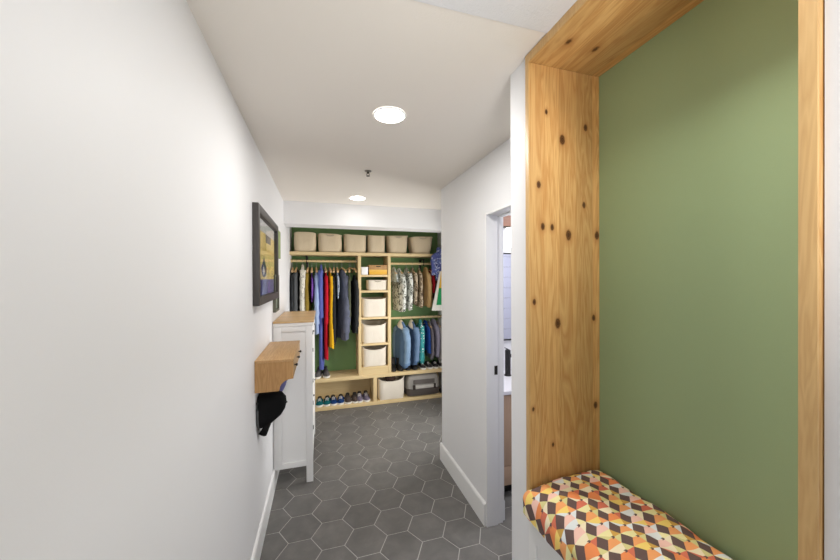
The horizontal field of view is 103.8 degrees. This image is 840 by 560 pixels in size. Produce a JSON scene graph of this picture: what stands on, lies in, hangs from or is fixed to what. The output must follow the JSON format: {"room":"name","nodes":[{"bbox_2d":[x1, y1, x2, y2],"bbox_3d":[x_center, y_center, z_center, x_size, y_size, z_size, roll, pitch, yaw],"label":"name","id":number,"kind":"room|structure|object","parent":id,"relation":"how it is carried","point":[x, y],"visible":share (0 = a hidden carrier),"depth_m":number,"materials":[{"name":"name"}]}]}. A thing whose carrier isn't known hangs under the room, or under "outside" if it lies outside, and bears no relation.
{"room":"entrance hallway","nodes":[
{"label":"entrance hallway","id":0,"kind":"room"},
{"bbox_2d":[0,0,291,559],"bbox_3d":[-0.872,0.416,1.463,0.100,2.440,6.100,0,0,-17],"label":"wall","id":1,"kind":"structure","parent":0,"point":[132,333],"depth_m":0.65,"materials":[{"name":"white paint"}]},
{"bbox_2d":[251,469,278,559],"bbox_3d":[-0.748,1.561,1.268,0.014,0.150,5.650,0,0,-17],"label":"baseboard","id":2,"kind":"structure","parent":1,"relation":"attached to","point":[257,550],"depth_m":2.12,"materials":[{"name":"white paint"}]},
{"bbox_2d":[252,202,278,305],"bbox_3d":[-1.042,-0.145,2.256,0.033,0.580,0.880,0,0,-17],"label":"framed picture","id":3,"kind":"object","parent":1,"relation":"attached to","point":[264,229],"visible":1,"depth_m":2.13,"materials":[{"name":"grey wood"}]},
{"bbox_2d":[260,218,273,294],"bbox_3d":[-1.052,-0.144,2.252,0.005,0.480,0.780,0,0,-17],"label":"print","id":4,"kind":"object","parent":3,"relation":"attached to","point":[266,230],"depth_m":2.26,"materials":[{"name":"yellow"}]},
{"bbox_2d":[273,275,278,312],"bbox_3d":[-1.181,0.107,2.705,0.021,0.300,0.240,0,0,-17],"label":"picture frame","id":5,"kind":"object","parent":1,"relation":"attached to","point":[275,301],"visible":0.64,"depth_m":2.59,"materials":[{"name":"grey"}]},
{"bbox_2d":[254,340,300,392],"bbox_3d":[-0.918,0.552,2.190,0.226,0.183,0.602,0,0,-17],"label":"shelf","id":6,"kind":"object","parent":1,"relation":"attached to","point":[277,363],"visible":1,"depth_m":1.91,"materials":[{"name":"brown wood"}]},
{"bbox_2d":[256,391,286,435],"bbox_3d":[-0.897,0.815,2.015,0.160,0.262,0.200,0,0,-17],"label":"baseball cap","id":7,"kind":"object","parent":6,"relation":"hanging from","point":[270,405],"visible":0.93,"depth_m":1.95,"materials":[{"name":"black fabric"}]},
{"bbox_2d":[278,230,280,258],"bbox_3d":[-1.221,-0.306,2.828,0.022,0.235,0.200,0,0,-17],"label":"print","id":8,"kind":"object","parent":1,"relation":"attached to","point":[279,233],"visible":0.43,"depth_m":2.85},
{"bbox_2d":[283,200,440,232],"bbox_3d":[-0.460,-0.700,3.760,2.018,0.232,0.249,0,0,-17],"label":"wall","id":9,"kind":"structure","parent":1,"relation":"attached to","point":[295,213],"depth_m":3.58,"materials":[{"name":"white paint"}]},
{"bbox_2d":[292,227,437,371],"bbox_3d":[-0.669,0.402,4.655,2.118,2.440,0.100,0,0,-17],"label":"wall","id":10,"kind":"structure","parent":0,"point":[343,355],"depth_m":4.53,"materials":[{"name":"green paint"}]},
{"bbox_2d":[291,256,356,268],"bbox_3d":[-1.252,-0.227,4.322,0.816,0.167,0.194,0,0,-17],"label":"clothes rod","id":11,"kind":"object","parent":10,"relation":"attached to","point":[306,260],"visible":0.9,"depth_m":4.27,"materials":[{"name":"brown wood"}]},
{"label":"clothes hanger","id":12,"kind":"object","parent":11,"relation":"hanging from","visible":0},
{"bbox_2d":[328,271,333,348],"bbox_3d":[-1.172,0.369,4.274,0.069,0.972,0.446,0,0,-23],"label":"coat","id":13,"kind":"object","parent":12,"relation":"hanging from","point":[330,278],"visible":0.74,"depth_m":4.10,"materials":[{"name":"yellow fabric"}]},
{"bbox_3d":[-1.083,-0.177,4.299,0.028,0.168,0.286,0,0,-19],"label":"clothes hanger","id":14,"kind":"object","parent":11,"relation":"hanging from","visible":0},
{"bbox_2d":[335,271,339,297],"bbox_3d":[-1.083,0.052,4.300,0.036,0.365,0.435,0,0,-19],"label":"shirt","id":15,"kind":"object","parent":14,"relation":"hanging from","point":[336,276],"visible":0.8,"depth_m":4.15,"materials":[{"name":"fabric"}]},
{"label":"clothes hanger","id":16,"kind":"object","parent":11,"relation":"hanging from","visible":0},
{"bbox_2d":[313,270,319,334],"bbox_3d":[-1.328,0.275,4.228,0.076,0.822,0.452,0,0,-20],"label":"shirt","id":17,"kind":"object","parent":16,"relation":"hanging from","point":[315,277],"visible":0.79,"depth_m":4.04,"materials":[{"name":"blue fabric"}]},
{"label":"clothes hanger","id":18,"kind":"object","parent":11,"relation":"hanging from","visible":0},
{"bbox_2d":[323,271,328,359],"bbox_3d":[-1.222,0.443,4.260,0.058,1.125,0.446,0,0,-20],"label":"coat","id":19,"kind":"object","parent":18,"relation":"hanging from","point":[325,278],"visible":0.85,"depth_m":4.10,"materials":[{"name":"red fabric"}]},
{"bbox_3d":[-1.383,-0.176,4.210,0.028,0.168,0.286,0,0,-19],"label":"clothes hanger","id":20,"kind":"object","parent":11,"relation":"hanging from","visible":0},
{"bbox_2d":[311,273,313,301],"bbox_3d":[-1.382,0.084,4.211,0.036,0.385,0.438,0,0,-19],"label":"shirt","id":21,"kind":"object","parent":20,"relation":"hanging from","point":[312,289],"visible":0.9,"depth_m":4.03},
{"label":"clothes hanger","id":22,"kind":"object","parent":11,"relation":"hanging from","visible":0},
{"bbox_2d":[332,272,336,344],"bbox_3d":[-1.118,0.349,4.291,0.058,0.932,0.422,0,0,-14],"label":"jacket","id":23,"kind":"object","parent":22,"relation":"hanging from","point":[334,277],"visible":0.66,"depth_m":4.11,"materials":[{"name":"black fabric"}]},
{"bbox_2d":[391,259,430,269],"bbox_3d":[-0.082,-0.209,4.672,0.774,0.167,0.194,0,0,-17],"label":"clothes rod","id":24,"kind":"object","parent":10,"relation":"attached to","point":[392,263],"visible":0.63,"depth_m":4.59,"materials":[{"name":"brown wood"}]},
{"bbox_2d":[186,0,576,209],"bbox_3d":[0.712,-0.861,1.933,3.418,0.105,6.100,0,0,-17],"label":"ceiling","id":25,"kind":"structure","parent":0,"point":[307,79],"depth_m":1.33,"materials":[{"name":"white paint"}]},
{"bbox_2d":[349,196,365,199],"bbox_3d":[-0.618,-0.809,3.255,0.158,0.005,0.158,0,0,-17],"label":"recessed light","id":26,"kind":"object","parent":25,"relation":"in","point":[351,197],"visible":1,"depth_m":3.26,"materials":[{"name":"white paint"}]},
{"bbox_2d":[373,107,405,122],"bbox_3d":[-0.149,-0.804,1.612,0.158,0.005,0.158,0,0,-17],"label":"recessed light","id":27,"kind":"object","parent":25,"relation":"in","point":[384,114],"visible":1,"depth_m":1.60,"materials":[{"name":"white paint"}]},
{"bbox_2d":[260,397,511,559],"bbox_3d":[0.757,1.657,1.899,3.460,0.060,6.206,0,0,-17],"label":"floor","id":28,"kind":"structure","parent":0,"point":[381,488],"depth_m":2.44,"materials":[{"name":"grey tile"}]},
{"bbox_2d":[273,311,315,481],"bbox_3d":[-1.126,0.979,3.037,0.306,1.304,0.880,0,0,-17],"label":"cabinet","id":29,"kind":"object","parent":28,"relation":"on","point":[294,429],"visible":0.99,"depth_m":2.65,"materials":[{"name":"white paint"}]},
{"bbox_2d":[315,362,441,411],"bbox_3d":[-0.649,1.423,4.429,2.015,0.396,0.345,0,0,-17],"label":"bench","id":30,"kind":"object","parent":28,"relation":"on","point":[343,382],"visible":0.31,"depth_m":4.40,"materials":[{"name":"brown wood"}]},
{"bbox_2d":[315,366,321,378],"bbox_3d":[-1.295,1.176,4.193,0.090,0.104,0.240,0,0,-9],"label":"sneaker","id":31,"kind":"object","parent":30,"relation":"on","point":[318,374],"visible":0.82,"depth_m":4.14,"materials":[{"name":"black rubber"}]},
{"bbox_2d":[315,396,323,407],"bbox_3d":[-1.276,1.544,4.184,0.099,0.076,0.205,0,0,-15],"label":"sneaker","id":32,"kind":"object","parent":30,"relation":"on","point":[319,402],"visible":0.98,"depth_m":4.14,"materials":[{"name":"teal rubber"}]},
{"bbox_2d":[322,366,329,377],"bbox_3d":[-1.204,1.175,4.220,0.090,0.104,0.240,0,0,-22],"label":"sneaker","id":33,"kind":"object","parent":30,"relation":"on","point":[325,372],"visible":0.95,"depth_m":4.16,"materials":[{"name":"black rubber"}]},
{"bbox_2d":[323,395,329,406],"bbox_3d":[-1.190,1.543,4.210,0.099,0.076,0.205,0,0,-12],"label":"sneaker","id":34,"kind":"object","parent":30,"relation":"on","point":[326,403],"visible":0.91,"depth_m":4.16,"materials":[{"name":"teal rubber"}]},
{"bbox_2d":[330,395,336,405],"bbox_3d":[-1.113,1.542,4.233,0.099,0.078,0.205,0,0,-18],"label":"sneaker","id":35,"kind":"object","parent":30,"relation":"on","point":[333,400],"visible":0.94,"depth_m":4.19,"materials":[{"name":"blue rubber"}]},
{"bbox_2d":[337,394,343,404],"bbox_3d":[-1.027,1.541,4.259,0.099,0.078,0.205,0,0,-12],"label":"sneaker","id":36,"kind":"object","parent":30,"relation":"on","point":[340,400],"visible":1,"depth_m":4.22,"materials":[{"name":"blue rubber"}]},
{"bbox_2d":[344,393,351,403],"bbox_3d":[-0.939,1.538,4.285,0.099,0.084,0.205,0,0,-17],"label":"sneaker","id":37,"kind":"object","parent":30,"relation":"on","point":[347,398],"visible":0.98,"depth_m":4.24,"materials":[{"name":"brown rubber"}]},
{"bbox_2d":[351,392,357,402],"bbox_3d":[-0.853,1.537,4.311,0.099,0.084,0.205,0,0,-15],"label":"sneaker","id":38,"kind":"object","parent":30,"relation":"on","point":[354,395],"visible":0.83,"depth_m":4.27,"materials":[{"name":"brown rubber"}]},
{"bbox_2d":[357,391,362,402],"bbox_3d":[-0.797,1.534,4.327,0.099,0.089,0.205,0,0,-11],"label":"sneaker","id":39,"kind":"object","parent":30,"relation":"on","point":[359,395],"visible":0.85,"depth_m":4.29,"materials":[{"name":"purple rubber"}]},
{"bbox_2d":[363,390,370,401],"bbox_3d":[-0.711,1.534,4.353,0.099,0.089,0.205,0,0,-17],"label":"sneaker","id":40,"kind":"object","parent":30,"relation":"on","point":[366,398],"visible":0.96,"depth_m":4.31,"materials":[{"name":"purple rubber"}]},
{"bbox_2d":[355,256,390,375],"bbox_3d":[-0.633,0.455,4.434,0.424,1.538,0.339,0,0,-17],"label":"tower","id":41,"kind":"object","parent":30,"relation":"on","point":[361,370],"visible":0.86,"depth_m":4.31,"materials":[{"name":"brown wood"}]},
{"bbox_2d":[290,251,432,257],"bbox_3d":[-0.657,-0.333,4.424,2.015,0.038,0.341,0,0,-17],"label":"closet shelf","id":42,"kind":"object","parent":41,"relation":"on","point":[292,253],"visible":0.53,"depth_m":4.26,"materials":[{"name":"brown wood"}]},
{"bbox_2d":[294,232,316,251],"bbox_3d":[-1.454,-0.469,4.183,0.277,0.241,0.315,0,0,-17],"label":"storage basket","id":43,"kind":"object","parent":42,"relation":"on","point":[303,241],"visible":0.95,"depth_m":4.04,"materials":[{"name":"beige fabric"}]},
{"bbox_2d":[318,233,341,251],"bbox_3d":[-1.166,-0.467,4.263,0.303,0.233,0.324,0,0,-17],"label":"storage basket","id":44,"kind":"object","parent":42,"relation":"on","point":[327,242],"visible":0.93,"depth_m":4.12,"materials":[{"name":"beige fabric"}]},
{"bbox_2d":[343,234,365,252],"bbox_3d":[-0.868,-0.470,4.358,0.296,0.235,0.315,0,0,-17],"label":"storage basket","id":45,"kind":"object","parent":42,"relation":"on","point":[351,243],"visible":0.89,"depth_m":4.22,"materials":[{"name":"beige fabric"}]},
{"bbox_2d":[366,235,384,252],"bbox_3d":[-0.601,-0.472,4.439,0.240,0.237,0.315,0,0,-17],"label":"storage basket","id":46,"kind":"object","parent":42,"relation":"on","point":[374,244],"visible":0.91,"depth_m":4.30,"materials":[{"name":"beige fabric"}]},
{"bbox_2d":[385,236,407,252],"bbox_3d":[-0.325,-0.477,4.516,0.294,0.243,0.325,0,0,-17],"label":"storage basket","id":47,"kind":"object","parent":42,"relation":"on","point":[394,244],"visible":0.92,"depth_m":4.39,"materials":[{"name":"beige fabric"}]},
{"bbox_2d":[407,237,432,253],"bbox_3d":[-0.005,-0.476,4.610,0.334,0.237,0.325,0,0,-17],"label":"storage basket","id":48,"kind":"object","parent":42,"relation":"on","point":[416,245],"visible":0.92,"depth_m":4.49,"materials":[{"name":"beige fabric"}]},
{"bbox_3d":[0.267,-0.384,4.455,0.024,0.125,0.128,0,0,-17],"label":"coat hook","id":49,"kind":"object","parent":42,"relation":"attached to","visible":0},
{"bbox_2d":[430,247,440,279],"bbox_3d":[0.276,-0.218,4.464,0.283,0.452,0.080,0,0,-17],"label":"shirt","id":50,"kind":"object","parent":49,"relation":"hanging from","point":[435,261],"visible":0.46,"depth_m":4.42,"materials":[{"name":"fabric"}]},
{"bbox_2d":[432,271,441,310],"bbox_3d":[0.296,0.143,4.405,0.299,0.520,0.091,0,0,-17],"label":"jacket","id":51,"kind":"object","parent":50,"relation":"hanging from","point":[437,303],"visible":0.48,"depth_m":4.36,"materials":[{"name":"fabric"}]},
{"bbox_2d":[361,267,367,274],"bbox_3d":[-0.743,-0.118,4.349,0.088,0.100,0.216,0,0,-17],"label":"carton","id":52,"kind":"object","parent":41,"relation":"on","point":[364,270],"visible":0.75,"depth_m":4.25,"materials":[{"name":"cardboard"}]},
{"bbox_2d":[361,320,386,343],"bbox_3d":[-0.630,0.688,4.428,0.350,0.267,0.320,0,0,-17],"label":"fabric bin","id":53,"kind":"object","parent":41,"relation":"on","point":[372,331],"visible":0.87,"depth_m":4.29,"materials":[{"name":"beige fabric"}]},
{"bbox_2d":[361,345,386,366],"bbox_3d":[-0.628,0.991,4.429,0.348,0.267,0.321,0,0,-17],"label":"fabric bin","id":54,"kind":"object","parent":41,"relation":"on","point":[375,355],"visible":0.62,"depth_m":4.29,"materials":[{"name":"beige fabric"}]},
{"bbox_2d":[361,297,386,316],"bbox_3d":[-0.631,0.357,4.427,0.353,0.248,0.321,0,0,-17],"label":"fabric bin","id":55,"kind":"object","parent":41,"relation":"on","point":[370,306],"visible":0.91,"depth_m":4.29,"materials":[{"name":"beige fabric"}]},
{"bbox_2d":[366,280,386,289],"bbox_3d":[-0.582,0.067,4.398,0.272,0.135,0.254,0,0,-17],"label":"fabric bin","id":56,"kind":"object","parent":41,"relation":"on","point":[370,284],"visible":1,"depth_m":4.29,"materials":[{"name":"beige fabric"}]},
{"bbox_2d":[368,270,386,274],"bbox_3d":[-0.576,-0.102,4.410,0.240,0.066,0.236,0,0,-17],"label":"box","id":57,"kind":"object","parent":41,"relation":"on","point":[370,272],"visible":0.77,"depth_m":4.30,"materials":[{"name":"orange"}]},
{"bbox_2d":[367,265,387,269],"bbox_3d":[-0.577,-0.166,4.408,0.244,0.060,0.238,0,0,-17],"label":"wooden tray","id":58,"kind":"object","parent":57,"relation":"on","point":[370,267],"visible":0.86,"depth_m":4.30,"materials":[{"name":"brown wood"}]},
{"bbox_2d":[377,375,403,399],"bbox_3d":[-0.409,1.430,4.472,0.372,0.290,0.296,0,0,-17],"label":"tote","id":59,"kind":"object","parent":30,"relation":"on","point":[386,390],"visible":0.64,"depth_m":4.34,"materials":[{"name":"fabric"}]},
{"bbox_2d":[385,376,395,380],"bbox_3d":[-0.401,1.322,4.432,0.144,0.121,0.112,0,0,-17],"label":"cloth bundle","id":60,"kind":"object","parent":59,"relation":"in","point":[391,378],"visible":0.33,"depth_m":4.39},
{"bbox_2d":[391,357,395,371],"bbox_3d":[-0.370,1.147,4.485,0.086,0.150,0.220,0,0,-9],"label":"boot","id":61,"kind":"object","parent":30,"relation":"on","point":[393,368],"visible":0.76,"depth_m":4.48,"materials":[{"name":"black leather"}]},
{"bbox_2d":[396,357,403,370],"bbox_3d":[-0.279,1.147,4.513,0.086,0.150,0.220,0,0,-16],"label":"boot","id":62,"kind":"object","parent":30,"relation":"on","point":[399,367],"visible":0.75,"depth_m":4.48,"materials":[{"name":"black leather"}]},
{"bbox_2d":[404,372,441,395],"bbox_3d":[0.034,1.424,4.602,0.504,0.294,0.280,0,0,-17],"label":"bag","id":63,"kind":"object","parent":30,"relation":"on","point":[425,383],"visible":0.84,"depth_m":4.48,"materials":[{"name":"grey fabric"}]},
{"bbox_2d":[424,361,432,368],"bbox_3d":[0.117,1.183,4.600,0.084,0.074,0.200,0,0,-22],"label":"sneaker","id":64,"kind":"object","parent":30,"relation":"on","point":[427,364],"visible":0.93,"depth_m":4.56,"materials":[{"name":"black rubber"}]},
{"bbox_2d":[504,358,511,491],"bbox_3d":[0.943,1.172,2.801,1.020,0.900,0.560,0,0,-17],"label":"bathroom vanity","id":65,"kind":"object","parent":28,"relation":"on","point":[507,379],"visible":0.02,"depth_m":2.46,"materials":[{"name":"brown wood"}]},
{"bbox_2d":[504,358,510,394],"bbox_3d":[0.939,0.786,2.808,1.020,0.128,0.542,0,0,-17],"label":"countertop","id":66,"kind":"structure","parent":65,"relation":"on","point":[507,379],"depth_m":2.60,"materials":[{"name":"white ceramic"}]},
{"bbox_2d":[504,347,510,375],"bbox_3d":[0.796,0.706,2.832,0.146,0.232,0.074,0,0,19],"label":"bathroom faucet","id":67,"kind":"object","parent":66,"relation":"on","point":[507,351],"visible":0.82,"depth_m":2.82,"materials":[{"name":"black metal"}]},
{"bbox_2d":[524,515,562,559],"bbox_3d":[0.637,1.233,0.892,0.319,0.797,0.736,0,0,-17],"label":"bench","id":68,"kind":"object","parent":28,"relation":"on","point":[539,548],"visible":0.18,"depth_m":1.14,"materials":[{"name":"white paint"}]},
{"bbox_2d":[523,470,732,559],"bbox_3d":[0.622,0.761,0.891,0.338,0.133,0.700,0,0,-17],"label":"seat cushion","id":69,"kind":"object","parent":68,"relation":"on","point":[589,515],"visible":1,"depth_m":0.98,"materials":[{"name":"fabric"}]},
{"bbox_2d":[525,0,824,559],"bbox_3d":[0.637,0.013,0.885,0.312,1.636,0.731,0,0,-17],"label":"surround","id":70,"kind":"object","parent":68,"relation":"on","point":[563,70],"visible":0.68,"depth_m":1.18,"materials":[{"name":"brown wood"}]},
{"bbox_2d":[437,233,441,387],"bbox_3d":[0.571,0.399,4.029,0.100,2.440,1.810,0,0,-17],"label":"wall","id":71,"kind":"structure","parent":0,"point":[438,234],"depth_m":4.79,"materials":[{"name":"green paint"}]},
{"bbox_2d":[391,314,441,318],"bbox_3d":[-0.059,0.521,4.608,0.774,0.052,0.052,0,0,-17],"label":"clothes rod","id":72,"kind":"object","parent":71,"relation":"attached to","point":[431,316],"visible":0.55,"depth_m":4.60,"materials":[{"name":"brown wood"}]},
{"bbox_2d":[441,187,510,447],"bbox_3d":[1.102,0.400,3.192,1.863,2.440,0.098,0,0,-17],"label":"wall","id":73,"kind":"structure","parent":0,"point":[507,344],"depth_m":2.93,"materials":[{"name":"white paint"}]},
{"bbox_2d":[503,253,510,340],"bbox_3d":[0.880,0.153,3.062,0.600,0.807,0.017,0,0,-17],"label":"bathroom mirror","id":74,"kind":"object","parent":73,"relation":"attached to","point":[506,256],"visible":0.02,"depth_m":3.04,"materials":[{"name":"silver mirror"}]},
{"bbox_2d":[503,215,510,247],"bbox_3d":[0.884,-0.440,2.967,0.560,0.307,0.197,0,0,-17],"label":"vanity light","id":75,"kind":"object","parent":73,"relation":"attached to","point":[507,219],"visible":0.2,"depth_m":2.89,"materials":[{"name":"white glass"}]},
{"bbox_2d":[510,60,528,559],"bbox_3d":[0.588,0.410,1.314,0.435,2.440,0.115,0,0,-17],"label":"wall","id":76,"kind":"structure","parent":0,"point":[520,524],"depth_m":1.26,"materials":[{"name":"white paint"}]},
{"bbox_2d":[445,0,797,559],"bbox_3d":[0.629,0.408,1.699,0.135,2.440,2.492,0,0,-17],"label":"wall","id":77,"kind":"structure","parent":0,"point":[698,125],"depth_m":0.94,"materials":[{"name":"green paint"}]},
{"bbox_2d":[440,442,485,525],"bbox_3d":[0.604,1.550,2.671,0.629,0.150,0.850,0,0,-17],"label":"baseboard","id":78,"kind":"structure","parent":77,"relation":"attached to","point":[471,494],"depth_m":2.47,"materials":[{"name":"white paint"}]},
{"bbox_2d":[485,203,510,526],"bbox_3d":[0.599,0.578,1.861,0.143,2.100,0.840,0,0,-17],"label":"trim","id":79,"kind":"structure","parent":77,"relation":"attached to","point":[494,310],"depth_m":2.18,"materials":[{"name":"white paint"}]},
{"bbox_2d":[824,0,839,559],"bbox_3d":[1.017,0.415,-0.270,0.350,2.440,1.698,0,0,-17],"label":"wall","id":80,"kind":"structure","parent":0,"point":[832,7],"depth_m":0.48,"materials":[{"name":"white paint"}]},
{"bbox_3d":[-1.601,-0.175,4.144,0.028,0.168,0.286,0,0,-19],"label":"clothes hanger","id":81,"kind":"object","parent":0,"visible":0},
{"bbox_2d":[291,272,293,310],"bbox_3d":[-1.599,0.330,4.147,0.041,0.935,0.453,0,0,-19],"label":"jacket","id":82,"kind":"object","parent":81,"relation":"hanging from","point":[292,301],"visible":0.39,"depth_m":3.95,"materials":[{"name":"grey fabric"}]},
{"label":"clothes hanger","id":83,"kind":"object","parent":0,"visible":0},
{"bbox_2d":[293,268,299,310],"bbox_3d":[-1.554,0.323,4.160,0.065,0.950,0.444,0,0,-14],"label":"jacket","id":84,"kind":"object","parent":83,"relation":"hanging from","point":[296,276],"visible":0.65,"depth_m":3.98,"materials":[{"name":"grey fabric"}]},
{"label":"clothes hanger","id":85,"kind":"object","parent":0,"visible":0},
{"bbox_2d":[299,265,305,310],"bbox_3d":[-1.489,0.191,4.179,0.085,0.772,0.432,0,0,-21],"label":"jacket","id":86,"kind":"object","parent":85,"relation":"hanging from","point":[302,271],"visible":0.77,"depth_m":3.99,"materials":[{"name":"fabric"}]},
{"label":"clothes hanger","id":87,"kind":"object","parent":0,"visible":0},
{"bbox_2d":[305,270,311,310],"bbox_3d":[-1.423,0.312,4.199,0.057,0.930,0.426,0,0,-13],"label":"jacket","id":88,"kind":"object","parent":87,"relation":"hanging from","point":[308,304],"visible":0.62,"depth_m":4.03,"materials":[{"name":"fabric"}]},
{"label":"clothes hanger","id":89,"kind":"object","parent":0,"visible":0},
{"bbox_2d":[335,270,350,340],"bbox_3d":[-1.023,0.321,4.319,0.112,0.908,0.447,0,0,-35],"label":"jacket","id":90,"kind":"object","parent":89,"relation":"hanging from","point":[343,320],"visible":0.86,"depth_m":4.21,"materials":[{"name":"fabric"}]},
{"label":"clothes hanger","id":91,"kind":"object","parent":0,"visible":0},
{"bbox_2d":[348,273,350,324],"bbox_3d":[-0.932,0.237,4.346,0.046,0.695,0.458,0,0,-13],"label":"jacket","id":92,"kind":"object","parent":91,"relation":"hanging from","point":[349,278],"visible":0.82,"depth_m":4.15,"materials":[{"name":"green fabric"}]},
{"label":"clothes hanger","id":93,"kind":"object","parent":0,"visible":0},
{"bbox_2d":[351,275,358,332],"bbox_3d":[-0.869,0.314,4.365,0.068,0.760,0.446,0,0,-22],"label":"jacket","id":94,"kind":"object","parent":93,"relation":"hanging from","point":[354,283],"visible":0.95,"depth_m":4.22,"materials":[{"name":"black fabric"}]},
{"bbox_3d":[-0.292,-0.158,4.536,0.028,0.168,0.236,0,0,-31],"label":"clothes hanger","id":95,"kind":"object","parent":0,"visible":0},
{"bbox_2d":[392,268,406,311],"bbox_3d":[-0.291,0.136,4.538,0.075,0.590,0.418,0,0,-31],"label":"jacket","id":96,"kind":"object","parent":95,"relation":"hanging from","point":[399,290],"visible":0.92,"depth_m":4.46,"materials":[{"name":"fabric"}]},
{"bbox_3d":[-0.190,-0.159,4.567,0.028,0.168,0.236,0,0,-25],"label":"clothes hanger","id":97,"kind":"object","parent":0,"visible":0},
{"bbox_2d":[404,268,412,310],"bbox_3d":[-0.190,0.124,4.567,0.078,0.578,0.406,0,0,-25],"label":"jacket","id":98,"kind":"object","parent":97,"relation":"hanging from","point":[408,276],"visible":0.61,"depth_m":4.43,"materials":[{"name":"fabric"}]},
{"label":"clothes hanger","id":99,"kind":"object","parent":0,"visible":0},
{"bbox_2d":[410,268,417,304],"bbox_3d":[-0.105,0.086,4.593,0.060,0.503,0.398,0,0,-21],"label":"jacket","id":100,"kind":"object","parent":99,"relation":"hanging from","point":[414,275],"visible":0.58,"depth_m":4.44,"materials":[{"name":"fabric"}]},
{"label":"clothes hanger","id":101,"kind":"object","parent":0,"visible":0},
{"bbox_2d":[416,268,422,307],"bbox_3d":[-0.012,0.106,4.621,0.061,0.545,0.384,0,0,-13],"label":"jacket","id":102,"kind":"object","parent":101,"relation":"hanging from","point":[420,278],"visible":0.77,"depth_m":4.47,"materials":[{"name":"fabric"}]},
{"label":"clothes hanger","id":103,"kind":"object","parent":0,"visible":0},
{"bbox_2d":[421,267,431,307],"bbox_3d":[0.078,0.098,4.648,0.086,0.560,0.393,0,0,-20],"label":"jacket","id":104,"kind":"object","parent":103,"relation":"hanging from","point":[427,283],"visible":0.78,"depth_m":4.52,"materials":[{"name":"beige fabric"}]},
{"bbox_3d":[-0.262,0.589,4.548,0.028,0.168,0.236,0,0,-37],"label":"clothes hanger","id":105,"kind":"object","parent":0,"visible":0},
{"bbox_2d":[392,320,410,368],"bbox_3d":[-0.260,0.872,4.549,0.130,0.657,0.432,0,0,-37],"label":"jacket","id":106,"kind":"object","parent":105,"relation":"hanging from","point":[401,339],"visible":0.98,"depth_m":4.47,"materials":[{"name":"fabric"}]},
{"bbox_2d":[396,320,402,330],"bbox_3d":[-0.252,0.617,4.535,0.137,0.147,0.179,0,0,-17],"label":"hood","id":107,"kind":"object","parent":106,"relation":"attached to","point":[399,327],"depth_m":4.51,"materials":[{"name":"fabric"}]},
{"bbox_3d":[-0.120,0.588,4.590,0.028,0.168,0.236,0,0,-31],"label":"clothes hanger","id":108,"kind":"object","parent":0,"visible":0},
{"bbox_2d":[406,319,419,364],"bbox_3d":[-0.119,0.859,4.591,0.107,0.620,0.422,0,0,-31],"label":"jacket","id":109,"kind":"object","parent":108,"relation":"hanging from","point":[413,330],"visible":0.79,"depth_m":4.47,"materials":[{"name":"fabric"}]},
{"bbox_2d":[407,319,412,329],"bbox_3d":[-0.112,0.623,4.577,0.113,0.148,0.179,0,0,-17],"label":"hood","id":110,"kind":"object","parent":109,"relation":"attached to","point":[410,324],"depth_m":4.55,"materials":[{"name":"fabric"}]},
{"bbox_3d":[0.002,0.587,4.626,0.028,0.168,0.236,0,0,-11],"label":"clothes hanger","id":111,"kind":"object","parent":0,"visible":0},
{"bbox_2d":[416,319,424,363],"bbox_3d":[0.002,0.854,4.627,0.083,0.600,0.412,0,0,-11],"label":"jacket","id":112,"kind":"object","parent":111,"relation":"hanging from","point":[419,324],"visible":0.68,"depth_m":4.45,"materials":[{"name":"fabric"}]},
{"label":"clothes hanger","id":113,"kind":"object","parent":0,"visible":0},
{"bbox_2d":[422,320,430,353],"bbox_3d":[0.074,0.790,4.649,0.052,0.443,0.399,0,0,-19],"label":"jacket","id":114,"kind":"object","parent":113,"relation":"hanging from","point":[427,345],"visible":0.6,"depth_m":4.51,"materials":[{"name":"blue fabric"}]},
{"label":"clothes hanger","id":115,"kind":"object","parent":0,"visible":0},
{"bbox_2d":[424,321,433,359],"bbox_3d":[0.127,0.841,4.665,0.052,0.515,0.411,0,0,-15],"label":"jacket","id":116,"kind":"object","parent":115,"relation":"hanging from","point":[431,356],"visible":0.52,"depth_m":4.50,"materials":[{"name":"grey fabric"}]},
{"label":"clothes hanger","id":117,"kind":"object","parent":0,"visible":0},
{"bbox_2d":[430,319,439,356],"bbox_3d":[0.191,0.804,4.683,0.065,0.503,0.424,0,0,-21],"label":"jacket","id":118,"kind":"object","parent":117,"relation":"hanging from","point":[436,332],"visible":0.57,"depth_m":4.54,"materials":[{"name":"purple fabric"}]},
{"label":"clothes hanger","id":119,"kind":"object","parent":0,"visible":0},
{"bbox_2d":[435,320,441,360],"bbox_3d":[0.259,0.852,4.704,0.052,0.550,0.434,0,0,-14],"label":"jacket","id":120,"kind":"object","parent":119,"relation":"hanging from","point":[440,328],"visible":0.38,"depth_m":4.54,"materials":[{"name":"grey fabric"}]},
{"bbox_3d":[-1.273,-0.176,4.243,0.028,0.168,0.286,0,0,-15],"label":"clothes hanger","id":121,"kind":"object","parent":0,"visible":0},
{"bbox_2d":[318,264,323,369],"bbox_3d":[-1.268,0.467,4.246,0.071,1.338,0.457,0,0,-13],"label":"robe","id":122,"kind":"object","parent":121,"relation":"hanging from","point":[321,271],"visible":0.97,"depth_m":4.10,"materials":[{"name":"fabric"}]},
{"label":"clothes hanger","id":123,"kind":"object","parent":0,"visible":0},
{"bbox_2d":[391,267,397,281],"bbox_3d":[-0.364,-0.074,4.516,0.052,0.210,0.337,0,0,-27],"label":"shirt","id":124,"kind":"object","parent":123,"relation":"hanging from","point":[394,277],"visible":0.81,"depth_m":4.46,"materials":[{"name":"fabric"}]},
{"label":"clothes hanger","id":125,"kind":"object","parent":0,"visible":0},
{"bbox_2d":[428,269,434,292],"bbox_3d":[0.138,0.010,4.665,0.038,0.333,0.404,0,0,-19],"label":"shirt","id":126,"kind":"object","parent":125,"relation":"hanging from","point":[432,276],"visible":0.38,"depth_m":4.51,"materials":[{"name":"fabric"}]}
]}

